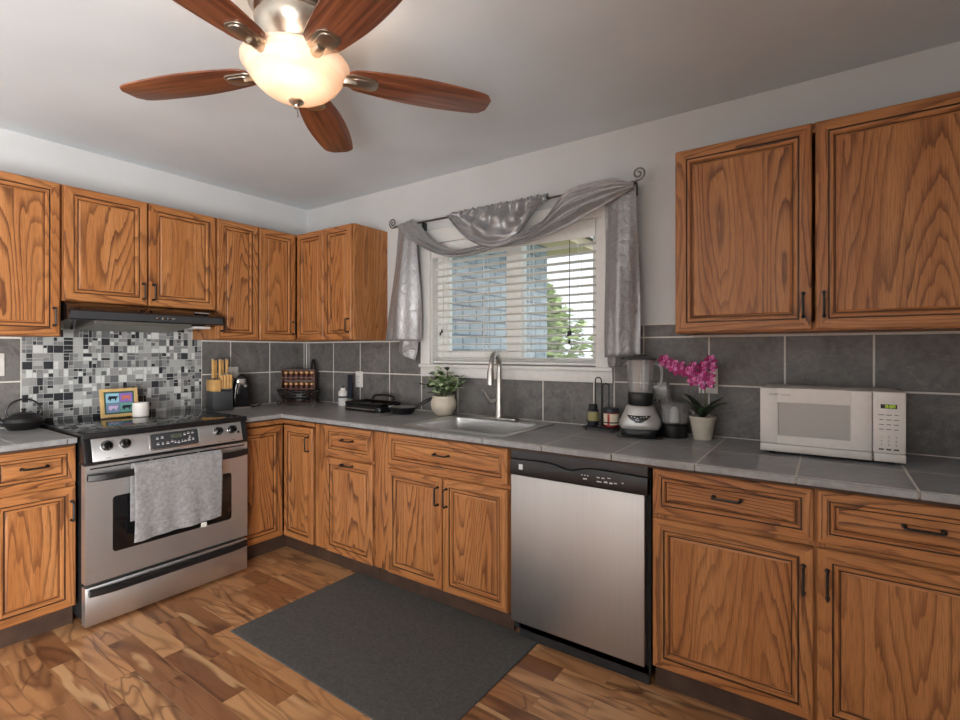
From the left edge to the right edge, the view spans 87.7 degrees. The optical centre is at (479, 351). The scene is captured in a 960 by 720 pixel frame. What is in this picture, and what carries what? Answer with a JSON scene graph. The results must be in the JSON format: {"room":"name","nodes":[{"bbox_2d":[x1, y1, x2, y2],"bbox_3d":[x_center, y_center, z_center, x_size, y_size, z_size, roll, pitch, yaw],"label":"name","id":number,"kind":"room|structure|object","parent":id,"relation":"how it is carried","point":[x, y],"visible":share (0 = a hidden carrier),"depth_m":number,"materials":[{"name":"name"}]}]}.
{"room":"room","nodes":[
{"label":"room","id":0,"kind":"room"},
{"bbox_2d":[0,128,306,428],"bbox_3d":[-3.171,0.062,1.609,0.160,2.396,6.300,0,0,35],"label":"wall","id":1,"kind":"structure","parent":0,"point":[65,374],"depth_m":3.01,"materials":[{"name":"paint"}]},
{"bbox_2d":[0,353,4,375],"bbox_3d":[-2.441,0.068,2.512,0.009,0.115,0.074,0,0,35],"label":"wall outlet","id":2,"kind":"object","parent":1,"relation":"attached to","point":[2,355],"visible":1,"depth_m":2.53,"materials":[{"name":"white plastic"}]},
{"bbox_2d":[0,339,19,427],"bbox_3d":[-2.481,0.162,2.469,0.007,0.454,0.314,0,0,35],"label":"tile backsplash","id":3,"kind":"structure","parent":1,"relation":"attached to","point":[9,392],"depth_m":2.56,"materials":[{"name":"tile"}]},
{"bbox_2d":[0,171,60,336],"bbox_3d":[-2.304,-0.456,2.409,0.343,0.762,0.382,0,0,35],"label":"upper cabinet","id":4,"kind":"object","parent":1,"relation":"attached to","point":[30,208],"visible":1,"depth_m":2.39,"materials":[{"name":"brown wood"}]},
{"bbox_2d":[22,328,200,420],"bbox_3d":[-2.127,0.075,2.973,0.006,0.646,0.906,0,0,35],"label":"backsplash","id":5,"kind":"structure","parent":1,"relation":"attached to","point":[44,344],"depth_m":2.90,"materials":[{"name":"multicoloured tile"}]},
{"bbox_2d":[61,184,214,310],"bbox_3d":[-1.975,-0.545,2.881,0.343,0.584,0.761,0,0,35],"label":"upper cabinet","id":6,"kind":"object","parent":1,"relation":"attached to","point":[115,249],"visible":0.94,"depth_m":2.75,"materials":[{"name":"brown wood"}]},
{"bbox_2d":[61,301,222,332],"bbox_3d":[-1.951,-0.184,2.865,0.402,0.138,0.756,0,0,35],"label":"range hood","id":7,"kind":"object","parent":6,"relation":"attached to","point":[82,316],"visible":0.94,"depth_m":2.73,"materials":[{"name":"black metal"}]},
{"bbox_2d":[193,218,257,340],"bbox_3d":[-1.676,-0.456,3.310,0.343,0.762,0.276,0,0,35],"label":"upper cabinet","id":8,"kind":"object","parent":1,"relation":"attached to","point":[236,244],"visible":0.77,"depth_m":3.22,"materials":[{"name":"brown wood"}]},
{"bbox_2d":[228,367,237,382],"bbox_3d":[-1.740,0.168,3.518,0.009,0.115,0.074,0,0,35],"label":"wall outlet","id":9,"kind":"object","parent":1,"relation":"attached to","point":[231,370],"visible":0.64,"depth_m":3.52,"materials":[{"name":"white plastic"}]},
{"bbox_2d":[202,342,305,408],"bbox_3d":[-1.634,0.162,3.684,0.007,0.454,0.814,0,0,35],"label":"tile backsplash","id":10,"kind":"structure","parent":1,"relation":"attached to","point":[247,356],"depth_m":3.68,"materials":[{"name":"tile"}]},
{"bbox_2d":[0,546,750,719],"bbox_3d":[-1.485,1.310,0.434,4.270,0.100,6.300,0,0,35],"label":"floor","id":11,"kind":"structure","parent":0,"point":[175,657],"depth_m":1.92,"materials":[{"name":"brown wood"}]},
{"bbox_2d":[0,445,75,648],"bbox_3d":[-2.174,0.844,2.328,0.650,0.832,0.307,0,0,35],"label":"base cabinet","id":12,"kind":"object","parent":11,"relation":"on","point":[38,487],"visible":0.94,"depth_m":2.18,"materials":[{"name":"brown wood"}]},
{"bbox_2d":[0,427,76,454],"bbox_3d":[-2.177,0.410,2.325,0.652,0.036,0.301,0,0,35],"label":"countertop","id":13,"kind":"structure","parent":12,"relation":"on","point":[39,438],"depth_m":2.22,"materials":[{"name":"tile"}]},
{"bbox_2d":[0,398,44,430],"bbox_3d":[-2.298,0.314,2.512,0.164,0.156,0.170,0,0,-2],"label":"kettle","id":14,"kind":"object","parent":13,"relation":"on","point":[23,420],"visible":1,"depth_m":2.47,"materials":[{"name":"black metal"}]},
{"bbox_2d":[40,408,248,627],"bbox_3d":[-1.819,0.816,2.735,0.766,0.888,0.774,0,0,35],"label":"stove","id":15,"kind":"object","parent":11,"relation":"on","point":[116,575],"visible":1,"depth_m":2.45,"materials":[{"name":"silver metal"}]},
{"bbox_2d":[99,387,137,418],"bbox_3d":[-2.053,0.292,2.843,0.042,0.162,0.184,0,0,35],"label":"picture frame","id":16,"kind":"object","parent":15,"relation":"on","point":[117,402],"visible":0.88,"depth_m":2.83,"materials":[{"name":"brown wood"}]},
{"bbox_2d":[103,391,133,414],"bbox_3d":[-2.055,0.293,2.845,0.029,0.126,0.148,0,0,35],"label":"print","id":17,"kind":"object","parent":16,"relation":"attached to","point":[114,402],"depth_m":2.83},
{"bbox_2d":[132,402,148,416],"bbox_3d":[-1.947,0.334,2.867,0.082,0.080,0.082,0,0,35],"label":"candle jar","id":18,"kind":"object","parent":15,"relation":"on","point":[139,409],"visible":1,"depth_m":2.83,"materials":[{"name":"white wax"}]},
{"bbox_2d":[42,408,246,439],"bbox_3d":[-1.848,0.386,2.755,0.696,0.028,0.774,0,0,35],"label":"cooktop","id":19,"kind":"object","parent":15,"relation":"in","point":[165,422],"depth_m":2.61,"materials":[{"name":"black glass"}]},
{"bbox_2d":[130,449,222,542],"bbox_3d":[-1.511,0.721,2.517,0.057,0.386,0.421,0,0,35],"label":"hand towel","id":20,"kind":"object","parent":15,"relation":"hanging from","point":[169,494],"visible":0.99,"depth_m":2.49,"materials":[{"name":"grey fabric"}]},
{"bbox_2d":[243,419,320,559],"bbox_3d":[-1.280,0.844,3.381,0.913,0.832,0.906,0,0,35],"label":"base cabinet","id":21,"kind":"object","parent":11,"relation":"on","point":[281,457],"visible":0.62,"depth_m":3.07,"materials":[{"name":"brown wood"}]},
{"bbox_2d":[316,424,380,579],"bbox_3d":[-0.621,0.844,3.077,0.509,0.832,0.650,0,0,35],"label":"base cabinet","id":22,"kind":"object","parent":11,"relation":"on","point":[345,457],"visible":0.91,"depth_m":2.82,"materials":[{"name":"brown wood"}]},
{"bbox_2d":[230,572,537,719],"bbox_3d":[-0.431,1.256,2.204,1.170,0.006,0.740,0,0,35],"label":"floor mat","id":23,"kind":"object","parent":11,"relation":"on","point":[387,651],"visible":1,"depth_m":2.11,"materials":[{"name":"grey fabric"}]},
{"bbox_2d":[376,432,515,630],"bbox_3d":[-0.059,0.844,2.686,0.850,0.832,0.650,0,0,35],"label":"base cabinet","id":24,"kind":"object","parent":11,"relation":"on","point":[443,508],"visible":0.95,"depth_m":2.40,"materials":[{"name":"brown wood"}]},
{"bbox_2d":[511,449,655,684],"bbox_3d":[0.550,0.845,2.265,0.595,0.830,0.607,0,0,35],"label":"dishwasher","id":25,"kind":"object","parent":11,"relation":"on","point":[582,529],"visible":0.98,"depth_m":2.00,"materials":[{"name":"silver metal"}]},
{"bbox_2d":[653,468,959,719],"bbox_3d":[1.206,0.844,1.804,0.987,0.832,0.650,0,0,35],"label":"base cabinet","id":26,"kind":"object","parent":11,"relation":"on","point":[771,601],"visible":0.98,"depth_m":1.58,"materials":[{"name":"brown wood"}]},
{"bbox_2d":[203,401,959,507],"bbox_3d":[-0.053,0.410,2.528,3.905,0.036,0.905,0,0,35],"label":"countertop","id":27,"kind":"structure","parent":26,"relation":"on","point":[933,480],"depth_m":1.88,"materials":[{"name":"tile"}]},
{"bbox_2d":[206,379,232,411],"bbox_3d":[-1.735,0.289,3.328,0.120,0.205,0.126,0,0,43],"label":"knife block","id":28,"kind":"object","parent":27,"relation":"on","point":[217,399],"visible":0.9,"depth_m":3.28,"materials":[{"name":"brown wood"}]},
{"bbox_2d":[211,359,214,378],"bbox_3d":[-1.769,0.117,3.310,0.015,0.138,0.018,0,0,43],"label":"kitchen knife","id":29,"kind":"object","parent":28,"relation":"on","point":[212,360],"visible":1,"depth_m":3.31,"materials":[{"name":"brown wood"}]},
{"bbox_2d":[214,360,216,378],"bbox_3d":[-1.769,0.121,3.339,0.015,0.130,0.018,0,0,43],"label":"kitchen knife","id":30,"kind":"object","parent":28,"relation":"on","point":[215,365],"visible":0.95,"depth_m":3.33,"materials":[{"name":"brown wood"}]},
{"bbox_2d":[218,359,221,378],"bbox_3d":[-1.740,0.117,3.341,0.015,0.138,0.018,0,0,43],"label":"kitchen knife","id":31,"kind":"object","parent":28,"relation":"on","point":[219,360],"visible":0.79,"depth_m":3.34,"materials":[{"name":"brown wood"}]},
{"bbox_2d":[220,374,223,389],"bbox_3d":[-1.708,0.203,3.305,0.015,0.108,0.018,0,0,43],"label":"kitchen knife","id":32,"kind":"object","parent":28,"relation":"on","point":[221,375],"visible":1,"depth_m":3.30,"materials":[{"name":"brown wood"}]},
{"bbox_2d":[221,360,223,373],"bbox_3d":[-1.740,0.121,3.371,0.015,0.130,0.018,0,0,43],"label":"kitchen knife","id":33,"kind":"object","parent":28,"relation":"on","point":[222,362],"visible":0.6,"depth_m":3.37,"materials":[{"name":"brown wood"}]},
{"bbox_2d":[223,374,226,389],"bbox_3d":[-1.696,0.203,3.319,0.015,0.108,0.018,0,0,43],"label":"kitchen knife","id":34,"kind":"object","parent":28,"relation":"on","point":[224,376],"visible":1,"depth_m":3.31,"materials":[{"name":"brown wood"}]},
{"bbox_2d":[225,358,227,373],"bbox_3d":[-1.711,0.117,3.373,0.015,0.138,0.018,0,0,43],"label":"kitchen knife","id":35,"kind":"object","parent":28,"relation":"on","point":[226,359],"visible":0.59,"depth_m":3.37,"materials":[{"name":"brown wood"}]},
{"bbox_2d":[226,374,229,389],"bbox_3d":[-1.683,0.203,3.333,0.015,0.108,0.018,0,0,43],"label":"kitchen knife","id":36,"kind":"object","parent":28,"relation":"on","point":[227,375],"visible":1,"depth_m":3.33,"materials":[{"name":"brown wood"}]},
{"bbox_2d":[229,374,232,389],"bbox_3d":[-1.670,0.203,3.346,0.015,0.108,0.018,0,0,43],"label":"kitchen knife","id":37,"kind":"object","parent":28,"relation":"on","point":[230,375],"visible":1,"depth_m":3.34,"materials":[{"name":"brown wood"}]},
{"bbox_2d":[232,374,260,408],"bbox_3d":[-1.620,0.274,3.473,0.196,0.236,0.107,0,0,-35],"label":"can opener","id":38,"kind":"object","parent":27,"relation":"on","point":[241,390],"visible":0.9,"depth_m":3.42,"materials":[{"name":"black metal"}]},
{"bbox_2d":[281,369,316,402],"bbox_3d":[-1.381,0.264,3.814,0.250,0.255,0.072,0,0,-3],"label":"spice rack","id":39,"kind":"object","parent":27,"relation":"on","point":[283,381],"visible":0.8,"depth_m":3.79,"materials":[{"name":"brown wood"}]},
{"bbox_2d":[284,371,287,379],"bbox_3d":[-1.478,0.185,3.805,0.033,0.062,0.033,0,0,35],"label":"spice jar","id":40,"kind":"object","parent":39,"relation":"in","point":[285,372],"visible":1,"depth_m":3.79,"materials":[{"name":"brown glass"}]},
{"bbox_2d":[289,371,293,379],"bbox_3d":[-1.439,0.185,3.807,0.033,0.062,0.033,0,0,35],"label":"spice jar","id":41,"kind":"object","parent":39,"relation":"in","point":[291,374],"visible":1,"depth_m":3.79,"materials":[{"name":"brown glass"}]},
{"bbox_2d":[289,382,293,390],"bbox_3d":[-1.439,0.270,3.807,0.033,0.062,0.033,0,0,35],"label":"spice jar","id":42,"kind":"object","parent":39,"relation":"in","point":[291,385],"visible":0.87,"depth_m":3.79,"materials":[{"name":"brown glass"}]},
{"bbox_2d":[294,371,298,379],"bbox_3d":[-1.400,0.185,3.809,0.033,0.062,0.033,0,0,35],"label":"spice jar","id":43,"kind":"object","parent":39,"relation":"in","point":[296,373],"visible":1,"depth_m":3.80,"materials":[{"name":"brown glass"}]},
{"bbox_2d":[294,382,298,390],"bbox_3d":[-1.400,0.270,3.809,0.033,0.062,0.033,0,0,35],"label":"spice jar","id":44,"kind":"object","parent":39,"relation":"in","point":[296,385],"visible":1,"depth_m":3.80,"materials":[{"name":"brown glass"}]},
{"bbox_2d":[299,371,303,379],"bbox_3d":[-1.361,0.185,3.812,0.033,0.062,0.033,0,0,35],"label":"spice jar","id":45,"kind":"object","parent":39,"relation":"in","point":[301,374],"visible":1,"depth_m":3.80,"materials":[{"name":"brown glass"}]},
{"bbox_2d":[299,382,303,390],"bbox_3d":[-1.361,0.270,3.812,0.033,0.062,0.033,0,0,35],"label":"spice jar","id":46,"kind":"object","parent":39,"relation":"in","point":[301,385],"visible":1,"depth_m":3.80,"materials":[{"name":"brown glass"}]},
{"bbox_2d":[305,371,308,379],"bbox_3d":[-1.322,0.185,3.814,0.033,0.062,0.033,0,0,35],"label":"spice jar","id":47,"kind":"object","parent":39,"relation":"in","point":[306,372],"visible":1,"depth_m":3.80,"materials":[{"name":"brown glass"}]},
{"bbox_2d":[305,382,308,390],"bbox_3d":[-1.322,0.270,3.814,0.033,0.062,0.033,0,0,35],"label":"spice jar","id":48,"kind":"object","parent":39,"relation":"in","point":[306,383],"visible":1,"depth_m":3.80,"materials":[{"name":"brown glass"}]},
{"bbox_2d":[310,371,313,379],"bbox_3d":[-1.283,0.185,3.816,0.033,0.062,0.033,0,0,35],"label":"spice jar","id":49,"kind":"object","parent":39,"relation":"in","point":[311,372],"visible":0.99,"depth_m":3.80,"materials":[{"name":"brown glass"}]},
{"bbox_2d":[277,389,320,404],"bbox_3d":[-1.322,0.331,3.639,0.310,0.112,0.215,0,0,-3],"label":"fruit basket","id":50,"kind":"object","parent":27,"relation":"on","point":[289,395],"visible":1,"depth_m":3.59,"materials":[{"name":"black metal"}]},
{"bbox_2d":[311,359,318,401],"bbox_3d":[-1.297,0.226,3.886,0.080,0.332,0.080,0,0,35],"label":"hook","id":51,"kind":"object","parent":27,"relation":"on","point":[313,360],"visible":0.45,"depth_m":3.88,"materials":[{"name":"black metal"}]},
{"bbox_2d":[338,386,347,405],"bbox_3d":[-0.995,0.322,3.627,0.066,0.141,0.066,0,0,35],"label":"canister","id":52,"kind":"object","parent":27,"relation":"on","point":[343,393],"visible":0.91,"depth_m":3.60,"materials":[{"name":"white ceramic"}]},
{"bbox_2d":[348,374,352,400],"bbox_3d":[-0.937,0.279,3.605,0.040,0.225,0.024,0,0,35],"label":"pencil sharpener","id":53,"kind":"object","parent":27,"relation":"on","point":[350,376],"visible":0.75,"depth_m":3.59,"materials":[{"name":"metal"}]},
{"bbox_2d":[345,394,400,412],"bbox_3d":[-0.713,0.341,3.331,0.360,0.102,0.213,0,0,37],"label":"griddle","id":54,"kind":"object","parent":27,"relation":"on","point":[364,405],"visible":0.91,"depth_m":3.27,"materials":[{"name":"black metal"}]},
{"bbox_2d":[389,397,431,414],"bbox_3d":[-0.456,0.341,3.134,0.276,0.103,0.176,0,0,18],"label":"frying pan","id":55,"kind":"object","parent":27,"relation":"on","point":[399,409],"visible":0.99,"depth_m":3.11,"materials":[{"name":"black metal"}]},
{"bbox_2d":[418,366,465,415],"bbox_3d":[-0.220,0.241,3.072,0.306,0.302,0.219,0,0,35],"label":"potted plant","id":56,"kind":"object","parent":27,"relation":"on","point":[441,405],"visible":1,"depth_m":3.04,"materials":[{"name":"green plant"}]},
{"bbox_2d":[403,414,553,436],"bbox_3d":[-0.004,0.476,2.656,0.640,0.185,0.525,0,0,35],"label":"sink","id":57,"kind":"object","parent":27,"relation":"in","point":[469,424],"visible":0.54,"depth_m":2.77,"materials":[{"name":"metal"}]},
{"bbox_2d":[480,351,518,419],"bbox_3d":[0.069,0.191,2.792,0.250,0.384,0.199,0,0,35],"label":"faucet","id":58,"kind":"object","parent":27,"relation":"on","point":[498,402],"visible":1,"depth_m":2.83,"materials":[{"name":"metal"}]},
{"bbox_2d":[582,377,620,432],"bbox_3d":[0.607,0.260,2.480,0.175,0.267,0.095,0,0,35],"label":"wire caddy","id":59,"kind":"object","parent":27,"relation":"on","point":[601,426],"visible":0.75,"depth_m":2.47,"materials":[{"name":"black metal"}]},
{"bbox_2d":[587,404,598,425],"bbox_3d":[0.567,0.318,2.502,0.056,0.108,0.056,0,0,35],"label":"condiment bottle","id":60,"kind":"object","parent":59,"relation":"in","point":[593,412],"visible":1,"depth_m":2.48,"materials":[{"name":"yellow glass"}]},
{"bbox_2d":[582,419,620,429],"bbox_3d":[0.607,0.362,2.480,0.175,0.034,0.095,0,0,35],"label":"wire tray","id":61,"kind":"object","parent":59,"relation":"on","point":[601,426],"depth_m":2.46,"materials":[{"name":"black metal"}]},
{"bbox_2d":[603,407,619,427],"bbox_3d":[0.647,0.325,2.456,0.077,0.094,0.077,0,0,35],"label":"jar","id":62,"kind":"object","parent":59,"relation":"in","point":[611,414],"visible":0.99,"depth_m":2.42,"materials":[{"name":"white glass"}]},
{"bbox_2d":[617,354,663,439],"bbox_3d":[0.750,0.203,2.321,0.200,0.377,0.203,0,0,23],"label":"blender","id":63,"kind":"object","parent":27,"relation":"on","point":[640,419],"visible":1,"depth_m":2.28,"materials":[{"name":"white plastic"}]},
{"bbox_2d":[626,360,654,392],"bbox_3d":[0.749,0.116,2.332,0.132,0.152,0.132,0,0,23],"label":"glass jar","id":64,"kind":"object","parent":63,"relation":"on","point":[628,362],"depth_m":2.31,"materials":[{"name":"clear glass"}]},
{"bbox_2d":[628,362,662,405],"bbox_3d":[0.767,0.150,2.320,0.160,0.200,0.116,0,0,35],"label":"jar","id":65,"kind":"object","parent":63,"relation":"on","point":[635,398],"depth_m":2.29,"materials":[{"name":"clear glass"}]},
{"bbox_2d":[653,381,694,438],"bbox_3d":[0.882,0.267,2.297,0.154,0.250,0.142,0,0,-3],"label":"food processor","id":66,"kind":"object","parent":27,"relation":"on","point":[673,428],"visible":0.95,"depth_m":2.28,"materials":[{"name":"black plastic"}]},
{"bbox_2d":[660,401,694,424],"bbox_3d":[0.901,0.282,2.287,0.157,0.096,0.134,0,0,35],"label":"bowl","id":67,"kind":"object","parent":66,"relation":"on","point":[674,415],"depth_m":2.28,"materials":[{"name":"clear glass"}]},
{"bbox_2d":[658,354,725,439],"bbox_3d":[0.953,0.203,2.241,0.296,0.379,0.144,0,0,35],"label":"potted orchid","id":68,"kind":"object","parent":27,"relation":"on","point":[702,424],"visible":1,"depth_m":2.21,"materials":[{"name":"plant"}]},
{"bbox_2d":[760,384,905,463],"bbox_3d":[1.336,0.266,1.918,0.432,0.252,0.278,0,0,34],"label":"microwave","id":69,"kind":"object","parent":27,"relation":"on","point":[864,423],"visible":1,"depth_m":1.80,"materials":[{"name":"white plastic"}]},
{"bbox_2d":[0,0,959,209],"bbox_3d":[-1.485,-1.186,0.434,4.270,0.100,6.300,0,0,35],"label":"ceiling","id":70,"kind":"structure","parent":0,"point":[553,73],"depth_m":2.04,"materials":[{"name":"paint"}]},
{"bbox_2d":[119,0,490,152],"bbox_3d":[-0.611,-0.945,1.575,1.288,0.380,1.224,0,0,35],"label":"ceiling fan","id":71,"kind":"object","parent":70,"relation":"hanging from","point":[290,49],"visible":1,"depth_m":1.55,"materials":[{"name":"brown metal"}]},
{"bbox_2d":[307,41,959,458],"bbox_3d":[0.283,0.062,2.945,4.000,2.396,0.158,0,0,35],"label":"wall","id":72,"kind":"structure","parent":0,"point":[924,365],"depth_m":2.41,"materials":[{"name":"paint"}]},
{"bbox_2d":[240,227,332,341],"bbox_3d":[-1.315,-0.456,3.595,0.610,0.762,0.594,0,0,35],"label":"upper cabinet","id":73,"kind":"object","parent":72,"relation":"attached to","point":[290,266],"visible":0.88,"depth_m":3.48,"materials":[{"name":"brown wood"}]},
{"bbox_2d":[324,223,386,340],"bbox_3d":[-0.869,-0.456,3.442,0.290,0.762,0.351,0,0,35],"label":"upper cabinet","id":74,"kind":"object","parent":72,"relation":"attached to","point":[355,255],"visible":0.99,"depth_m":3.35,"materials":[{"name":"brown wood"}]},
{"bbox_2d":[356,371,362,386],"bbox_3d":[-0.885,0.205,3.657,0.074,0.115,0.009,0,0,35],"label":"wall outlet","id":75,"kind":"object","parent":72,"relation":"attached to","point":[359,374],"visible":1,"depth_m":3.65,"materials":[{"name":"white plastic"}]},
{"bbox_2d":[307,342,420,409],"bbox_3d":[-0.889,0.162,3.670,1.218,0.454,0.007,0,0,35],"label":"tile backsplash","id":76,"kind":"structure","parent":72,"relation":"attached to","point":[406,389],"depth_m":3.61,"materials":[{"name":"tile"}]},
{"bbox_2d":[419,205,613,382],"bbox_3d":[0.180,-0.313,2.988,1.317,0.955,0.164,0,0,35],"label":"window","id":77,"kind":"structure","parent":72,"relation":"in","point":[429,354],"depth_m":3.00,"materials":[{"name":"white paint"}]},
{"bbox_2d":[433,220,595,365],"bbox_3d":[0.163,-0.308,2.971,1.119,0.769,0.065,0,0,35],"label":"window blind","id":78,"kind":"object","parent":77,"relation":"attached to","point":[586,229],"visible":0.78,"depth_m":2.91,"materials":[{"name":"white plastic"}]},
{"bbox_2d":[389,167,644,230],"bbox_3d":[0.115,-0.834,2.913,1.711,0.107,0.100,0,0,35],"label":"curtain rod","id":79,"kind":"object","parent":72,"relation":"attached to","point":[424,225],"visible":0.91,"depth_m":2.67,"materials":[{"name":"metal"}]},
{"bbox_2d":[386,178,640,366],"bbox_3d":[0.050,-0.388,2.877,1.720,0.938,0.155,0,0,35],"label":"curtain","id":80,"kind":"object","parent":79,"relation":"hanging from","point":[499,225],"visible":1,"depth_m":2.60,"materials":[{"name":"grey fabric"}]},
{"bbox_2d":[422,376,612,424],"bbox_3d":[0.152,0.277,2.944,1.308,0.224,0.007,0,0,35],"label":"tile backsplash","id":81,"kind":"structure","parent":72,"relation":"attached to","point":[567,402],"depth_m":2.84,"materials":[{"name":"tile"}]},
{"bbox_2d":[641,325,689,336],"bbox_3d":[0.843,-0.100,2.462,0.365,0.058,0.007,0,0,35],"label":"tile backsplash","id":82,"kind":"structure","parent":72,"relation":"on","point":[649,330],"depth_m":2.44,"materials":[{"name":"tile"}]},
{"bbox_2d":[699,366,717,393],"bbox_3d":[1.048,0.132,2.297,0.082,0.125,0.030,0,0,35],"label":"wall outlet","id":83,"kind":"object","parent":72,"relation":"attached to","point":[714,390],"visible":0.2,"depth_m":2.29,"materials":[{"name":"white plastic"}]},
{"bbox_2d":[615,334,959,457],"bbox_3d":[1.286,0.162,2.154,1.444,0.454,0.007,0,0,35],"label":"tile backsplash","id":84,"kind":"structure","parent":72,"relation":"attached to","point":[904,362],"depth_m":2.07,"materials":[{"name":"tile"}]},
{"bbox_2d":[675,91,959,334],"bbox_3d":[1.292,-0.456,1.936,0.965,0.762,0.351,0,0,35],"label":"upper cabinet","id":85,"kind":"object","parent":72,"relation":"attached to","point":[848,223],"visible":1,"depth_m":1.79,"materials":[{"name":"brown wood"}]},
{"label":"outside","id":86,"kind":"structure","parent":0,"visible":0},
{"bbox_3d":[6.049,2.360,23.461,50.000,0.200,39.600,0,0,35],"label":"lawn","id":87,"kind":"structure","parent":86,"visible":0},
{"bbox_2d":[452,237,592,357],"bbox_3d":[-2.203,-0.660,8.796,7.250,5.840,4.600,0,0,35],"label":"house","id":88,"kind":"structure","parent":87,"relation":"on","point":[535,347],"depth_m":7.05,"materials":[{"name":"blue"}]},
{"bbox_2d":[547,278,566,357],"bbox_3d":[1.818,0.101,13.962,1.208,4.323,1.176,0,0,35],"label":"leafy tree","id":89,"kind":"object","parent":87,"relation":"on","point":[554,339],"visible":0.25,"depth_m":13.73,"materials":[{"name":"green plant"}]},
{"bbox_2d":[547,301,589,357],"bbox_3d":[2.283,0.245,16.698,2.748,4.036,2.873,0,0,35],"label":"leafy tree","id":90,"kind":"object","parent":87,"relation":"on","point":[581,347],"visible":0.2,"depth_m":16.23,"materials":[{"name":"green plant"}]},
{"bbox_2d":[586,324,592,356],"bbox_3d":[4.727,0.265,15.022,3.234,3.997,3.243,0,0,35],"label":"leafy tree","id":91,"kind":"object","parent":87,"relation":"on","point":[590,338],"visible":0.02,"depth_m":14.94,"materials":[{"name":"green plant"}]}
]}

